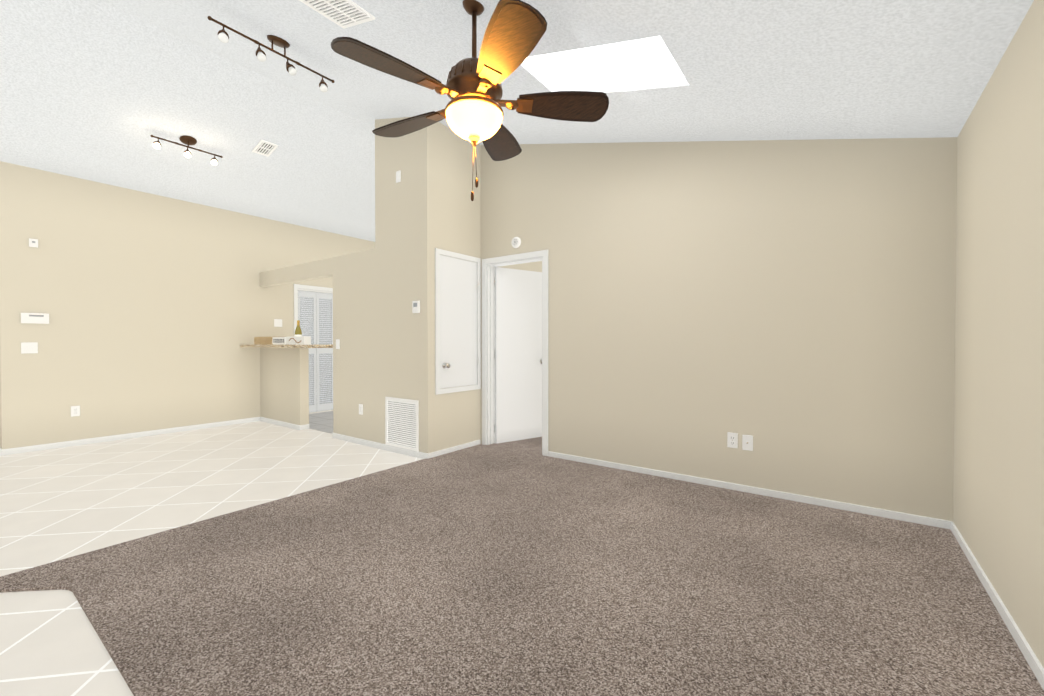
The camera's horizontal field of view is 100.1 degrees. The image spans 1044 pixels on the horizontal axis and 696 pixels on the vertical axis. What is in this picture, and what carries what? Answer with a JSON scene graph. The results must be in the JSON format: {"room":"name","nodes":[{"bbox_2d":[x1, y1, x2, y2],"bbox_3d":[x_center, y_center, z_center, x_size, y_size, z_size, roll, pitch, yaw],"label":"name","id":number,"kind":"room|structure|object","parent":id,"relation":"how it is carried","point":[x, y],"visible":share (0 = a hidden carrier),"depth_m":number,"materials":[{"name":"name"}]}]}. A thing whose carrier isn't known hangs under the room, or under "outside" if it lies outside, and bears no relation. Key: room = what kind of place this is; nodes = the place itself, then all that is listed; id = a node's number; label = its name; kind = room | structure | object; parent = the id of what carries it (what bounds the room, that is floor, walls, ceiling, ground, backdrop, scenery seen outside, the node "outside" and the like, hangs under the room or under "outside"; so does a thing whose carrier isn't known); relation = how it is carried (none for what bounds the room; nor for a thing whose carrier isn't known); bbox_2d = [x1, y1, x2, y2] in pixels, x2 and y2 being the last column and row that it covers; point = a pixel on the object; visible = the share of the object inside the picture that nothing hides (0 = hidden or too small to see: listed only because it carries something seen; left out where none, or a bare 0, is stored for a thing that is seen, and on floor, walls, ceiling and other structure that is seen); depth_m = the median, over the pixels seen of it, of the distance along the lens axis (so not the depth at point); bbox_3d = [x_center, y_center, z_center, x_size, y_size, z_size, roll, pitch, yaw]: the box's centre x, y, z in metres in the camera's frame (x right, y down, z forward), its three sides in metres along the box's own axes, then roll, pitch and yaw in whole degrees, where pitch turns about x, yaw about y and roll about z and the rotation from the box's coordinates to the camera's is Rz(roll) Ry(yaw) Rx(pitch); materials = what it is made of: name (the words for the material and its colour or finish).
{"room":"living room","nodes":[
{"label":"living room","id":0,"kind":"room"},
{"bbox_2d":[0,161,374,448],"bbox_3d":[-3.724,-0.458,7.208,0.650,3.057,6.322,0,1,36],"label":"wall","id":1,"kind":"structure","parent":0,"point":[159,309],"depth_m":5.29,"materials":[{"name":"paint"}]},
{"bbox_2d":[21,342,37,353],"bbox_3d":[-5.207,0.001,4.625,0.018,0.116,0.118,0,1,36],"label":"light switch","id":2,"kind":"object","parent":1,"relation":"attached to","point":[29,347],"visible":1,"depth_m":4.63,"materials":[{"name":"white plastic"}]},
{"bbox_2d":[29,238,37,247],"bbox_3d":[-5.181,-1.112,4.639,0.027,0.084,0.064,0,1,36],"label":"wall sensor","id":3,"kind":"object","parent":1,"relation":"attached to","point":[33,242],"visible":0.98,"depth_m":4.63,"materials":[{"name":"white plastic"}]},
{"bbox_2d":[21,313,48,323],"bbox_3d":[-5.177,-0.314,4.652,0.031,0.110,0.200,0,1,36],"label":"alarm keypad","id":4,"kind":"object","parent":1,"relation":"attached to","point":[39,318],"visible":0.98,"depth_m":4.64,"materials":[{"name":"white plastic"}]},
{"bbox_2d":[71,406,79,416],"bbox_3d":[-5.011,0.710,4.908,0.010,0.116,0.072,0,1,36],"label":"wall outlet","id":5,"kind":"object","parent":1,"relation":"attached to","point":[75,410],"visible":1,"depth_m":4.91,"materials":[{"name":"white plastic"}]},
{"bbox_2d":[0,417,259,455],"bbox_3d":[-4.600,1.060,5.471,0.012,0.062,2.480,0,1,36],"label":"baseboard","id":6,"kind":"structure","parent":1,"relation":"attached to","point":[17,450],"depth_m":5.20,"materials":[{"name":"white wood"}]},
{"bbox_2d":[274,319,281,326],"bbox_3d":[-3.710,-0.380,6.663,0.018,0.116,0.118,0,1,36],"label":"light switch","id":7,"kind":"object","parent":1,"relation":"attached to","point":[277,322],"visible":1,"depth_m":6.66,"materials":[{"name":"white plastic"}]},
{"bbox_2d":[294,284,332,335],"bbox_3d":[-3.398,0.034,7.199,0.135,2.075,0.750,0,1,36],"label":"door frame","id":8,"kind":"structure","parent":1,"relation":"attached to","point":[297,287],"depth_m":6.93,"materials":[{"name":"white wood"}]},
{"bbox_2d":[298,290,332,412],"bbox_3d":[-3.383,0.069,7.186,0.032,1.965,0.626,0,1,36],"label":"door","id":9,"kind":"structure","parent":8,"relation":"attached to","point":[315,314],"depth_m":7.21,"materials":[{"name":"grey wood"}]},
{"bbox_2d":[0,403,421,695],"bbox_3d":[-2.145,1.162,3.728,9.556,0.100,10.300,0,1,36],"label":"floor","id":10,"kind":"structure","parent":0,"point":[56,504],"depth_m":3.27,"materials":[{"name":"beige tile"}]},
{"bbox_2d":[259,248,375,441],"bbox_3d":[-1.659,-0.023,7.105,2.810,2.190,3.654,0,1,36],"label":"wall","id":11,"kind":"structure","parent":0,"point":[284,384],"depth_m":5.20,"materials":[{"name":"paint"}]},
{"bbox_2d":[260,417,303,429],"bbox_3d":[-3.392,1.053,6.115,1.142,0.062,0.012,0,1,36],"label":"baseboard","id":12,"kind":"structure","parent":11,"relation":"attached to","point":[298,427],"depth_m":6.05,"materials":[{"name":"white wood"}]},
{"bbox_2d":[240,344,332,347],"bbox_3d":[-3.093,-0.026,5.934,1.877,0.040,0.610,0,1,36],"label":"countertop","id":13,"kind":"structure","parent":11,"relation":"on","point":[290,346],"depth_m":5.56,"materials":[{"name":"stone"}]},
{"bbox_2d":[254,337,271,343],"bbox_3d":[-3.458,-0.101,6.064,0.540,0.105,0.250,0,1,36],"label":"basket","id":14,"kind":"object","parent":13,"relation":"on","point":[262,340],"visible":0.62,"depth_m":5.96,"materials":[{"name":"wicker"}]},
{"bbox_2d":[272,337,285,343],"bbox_3d":[-3.121,-0.092,5.686,0.350,0.095,0.082,0,1,36],"label":"box","id":15,"kind":"object","parent":13,"relation":"on","point":[278,340],"visible":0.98,"depth_m":5.65,"materials":[{"name":"white cardboard"}]},
{"bbox_2d":[295,320,301,335],"bbox_3d":[-2.982,-0.206,5.832,0.087,0.320,0.087,0,1,36],"label":"bottle","id":16,"kind":"object","parent":13,"relation":"on","point":[298,331],"visible":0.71,"depth_m":5.81,"materials":[{"name":"clear glass"}]},
{"bbox_2d":[286,336,310,344],"bbox_3d":[-2.786,-0.091,5.437,0.455,0.100,0.088,0,1,36],"label":"box","id":17,"kind":"object","parent":13,"relation":"on","point":[298,340],"visible":1,"depth_m":5.34,"materials":[{"name":"white cardboard"}]},
{"bbox_2d":[336,339,339,348],"bbox_3d":[-2.208,-0.044,5.236,0.072,0.116,0.010,0,1,36],"label":"light switch","id":18,"kind":"object","parent":11,"relation":"in","point":[337,343],"visible":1,"depth_m":5.22,"materials":[{"name":"white plastic"}]},
{"bbox_2d":[359,404,362,414],"bbox_3d":[-1.833,0.699,4.970,0.072,0.116,0.010,0,1,36],"label":"wall outlet","id":19,"kind":"object","parent":11,"relation":"in","point":[361,409],"visible":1,"depth_m":4.96,"materials":[{"name":"white plastic"}]},
{"bbox_2d":[332,433,427,458],"bbox_3d":[-1.614,1.068,4.813,1.712,0.062,0.012,0,1,36],"label":"baseboard","id":20,"kind":"structure","parent":11,"relation":"attached to","point":[373,444],"depth_m":4.75,"materials":[{"name":"white wood"}]},
{"bbox_2d":[309,411,332,433],"bbox_3d":[-1.623,1.069,7.166,2.810,0.004,3.534,0,1,36],"label":"floor","id":21,"kind":"structure","parent":0,"point":[322,421],"depth_m":6.39,"materials":[{"name":"beige tile"}]},
{"bbox_2d":[375,117,480,452],"bbox_3d":[-1.001,-0.717,4.909,0.837,3.630,0.902,0,1,36],"label":"wall","id":22,"kind":"structure","parent":0,"point":[426,206],"depth_m":4.53,"materials":[{"name":"paint"}]},
{"bbox_2d":[396,170,400,182],"bbox_3d":[-1.286,-1.778,4.540,0.072,0.116,0.010,0,1,36],"label":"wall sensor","id":23,"kind":"object","parent":22,"relation":"attached to","point":[398,176],"visible":1,"depth_m":4.53,"materials":[{"name":"white plastic"}]},
{"bbox_2d":[385,397,418,451],"bbox_3d":[-1.252,0.784,4.545,0.521,0.515,0.014,0,1,36],"label":"air vent grille","id":24,"kind":"object","parent":22,"relation":"attached to","point":[401,423],"visible":1,"depth_m":4.54,"materials":[{"name":"white metal"}]},
{"bbox_2d":[412,301,419,312],"bbox_3d":[-1.062,-0.410,4.383,0.090,0.120,0.024,0,1,36],"label":"thermostat","id":25,"kind":"object","parent":22,"relation":"attached to","point":[415,306],"visible":1,"depth_m":4.37,"materials":[{"name":"white plastic"}]},
{"bbox_2d":[428,440,480,458],"bbox_3d":[-0.697,1.070,4.626,0.012,0.062,0.761,0,1,36],"label":"baseboard","id":26,"kind":"structure","parent":22,"relation":"attached to","point":[433,454],"depth_m":4.59,"materials":[{"name":"white wood"}]},
{"bbox_2d":[435,248,480,394],"bbox_3d":[-0.667,-0.267,4.647,0.016,1.465,0.667,0,1,36],"label":"trim","id":27,"kind":"structure","parent":22,"relation":"attached to","point":[438,252],"depth_m":4.49,"materials":[{"name":"white wood"}]},
{"bbox_2d":[440,255,477,388],"bbox_3d":[-0.650,-0.267,4.642,0.090,1.357,0.571,0,1,36],"label":"door","id":28,"kind":"structure","parent":22,"relation":"attached to","point":[458,323],"depth_m":4.64,"materials":[{"name":"white wood"}]},
{"bbox_2d":[489,437,541,454],"bbox_3d":[1.893,1.090,5.000,3.947,0.014,2.872,0,1,36],"label":"floor","id":29,"kind":"structure","parent":0,"point":[533,445],"depth_m":4.86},
{"bbox_2d":[0,0,1033,241],"bbox_3d":[-2.215,-1.950,3.681,9.456,1.428,10.200,0,1,36],"label":"ceiling","id":30,"kind":"structure","parent":0,"point":[98,90],"depth_m":3.29,"materials":[{"name":"white paint"}]},
{"bbox_2d":[150,135,222,164],"bbox_3d":[-3.577,-2.140,4.692,0.147,0.217,0.640,0,1,36],"label":"track light","id":31,"kind":"object","parent":30,"relation":"attached to","point":[187,140],"visible":1,"depth_m":4.66,"materials":[{"name":"brown metal"}]},
{"bbox_2d":[252,139,277,156],"bbox_3d":[-2.964,-2.300,5.044,0.253,0.075,0.180,0,1,36],"label":"ceiling vent","id":32,"kind":"object","parent":30,"relation":"in","point":[264,148],"visible":1,"depth_m":5.04,"materials":[{"name":"white metal"}]},
{"bbox_2d":[207,16,334,91],"bbox_3d":[-1.817,-2.187,3.256,0.147,0.239,0.895,0,1,36],"label":"track light","id":33,"kind":"object","parent":30,"relation":"attached to","point":[223,36],"visible":1,"depth_m":3.21,"materials":[{"name":"brown metal"}]},
{"bbox_2d":[299,0,375,28],"bbox_3d":[-1.207,-2.032,2.488,0.338,0.097,0.630,0,1,36],"label":"ceiling vent","id":34,"kind":"object","parent":30,"relation":"in","point":[344,14],"visible":0.98,"depth_m":2.64,"materials":[{"name":"white metal"}]},
{"bbox_2d":[331,0,608,200],"bbox_3d":[-0.294,-1.339,2.338,1.366,1.114,1.391,0,1,36],"label":"ceiling fan","id":35,"kind":"object","parent":30,"relation":"hanging from","point":[472,111],"visible":1,"depth_m":2.21,"materials":[{"name":"brown wood"}]},
{"bbox_2d":[524,36,683,90],"bbox_3d":[0.488,-1.782,2.746,0.965,0.240,0.555,0,1,36],"label":"skylight","id":36,"kind":"object","parent":30,"relation":"attached to","point":[644,59],"visible":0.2,"depth_m":2.74,"materials":[{"name":"white glass"}]},
{"bbox_2d":[500,261,541,271],"bbox_3d":[0.350,-0.643,6.172,0.050,3.452,2.730,0,1,36],"label":"wall","id":37,"kind":"structure","parent":0,"point":[534,266],"depth_m":5.75,"materials":[{"name":"paint"}]},
{"bbox_2d":[0,444,1043,695],"bbox_3d":[0.009,1.121,2.339,3.879,0.014,3.689,0,1,36],"label":"floor carpet","id":38,"kind":"object","parent":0,"point":[484,570],"visible":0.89,"depth_m":1.98,"materials":[{"name":"brown carpet"}]},
{"bbox_2d":[480,137,956,520],"bbox_3d":[1.148,-0.605,3.821,4.017,3.430,0.120,0,1,36],"label":"wall","id":39,"kind":"structure","parent":0,"point":[788,306],"depth_m":3.31,"materials":[{"name":"paint"}]},
{"bbox_2d":[482,249,547,455],"bbox_3d":[-0.052,0.056,4.708,0.876,2.088,0.152,0,1,36],"label":"door frame","id":40,"kind":"structure","parent":39,"relation":"attached to","point":[489,265],"depth_m":4.87,"materials":[{"name":"white wood"}]},
{"bbox_2d":[511,237,520,247],"bbox_3d":[-0.066,-1.113,4.612,0.116,0.116,0.030,0,1,36],"label":"smoke detector","id":41,"kind":"object","parent":39,"relation":"attached to","point":[516,242],"visible":1,"depth_m":4.60,"materials":[{"name":"white plastic"}]},
{"bbox_2d":[494,267,541,443],"bbox_3d":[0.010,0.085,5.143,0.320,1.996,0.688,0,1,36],"label":"door","id":42,"kind":"structure","parent":39,"relation":"in","point":[518,354],"depth_m":5.10,"materials":[{"name":"white wood"}]},
{"bbox_2d":[727,432,737,447],"bbox_3d":[1.635,0.718,3.399,0.072,0.116,0.010,0,1,36],"label":"outlet","id":43,"kind":"object","parent":39,"relation":"attached to","point":[732,440],"visible":1,"depth_m":3.40,"materials":[{"name":"white plastic"}]},
{"bbox_2d":[742,435,752,450],"bbox_3d":[1.719,0.724,3.334,0.072,0.116,0.016,0,1,36],"label":"jack","id":44,"kind":"object","parent":39,"relation":"attached to","point":[747,442],"visible":1,"depth_m":3.33,"materials":[{"name":"white plastic"}]},
{"bbox_2d":[548,451,947,528],"bbox_3d":[1.438,1.083,3.546,2.910,0.062,0.012,0,1,36],"label":"baseboard","id":45,"kind":"structure","parent":39,"relation":"attached to","point":[912,518],"depth_m":3.24,"materials":[{"name":"white wood"}]},
{"bbox_2d":[953,0,1043,667],"bbox_3d":[1.486,-0.081,0.990,0.120,2.449,10.200,0,1,36],"label":"wall","id":46,"kind":"structure","parent":0,"point":[998,498],"depth_m":1.84,"materials":[{"name":"paint"}]},
{"bbox_2d":[948,521,1043,689],"bbox_3d":[0.583,1.125,-0.115,0.012,0.062,6.928,0,1,36],"label":"baseboard","id":47,"kind":"structure","parent":46,"relation":"attached to","point":[1034,663],"depth_m":1.80,"materials":[{"name":"white wood"}]}
]}

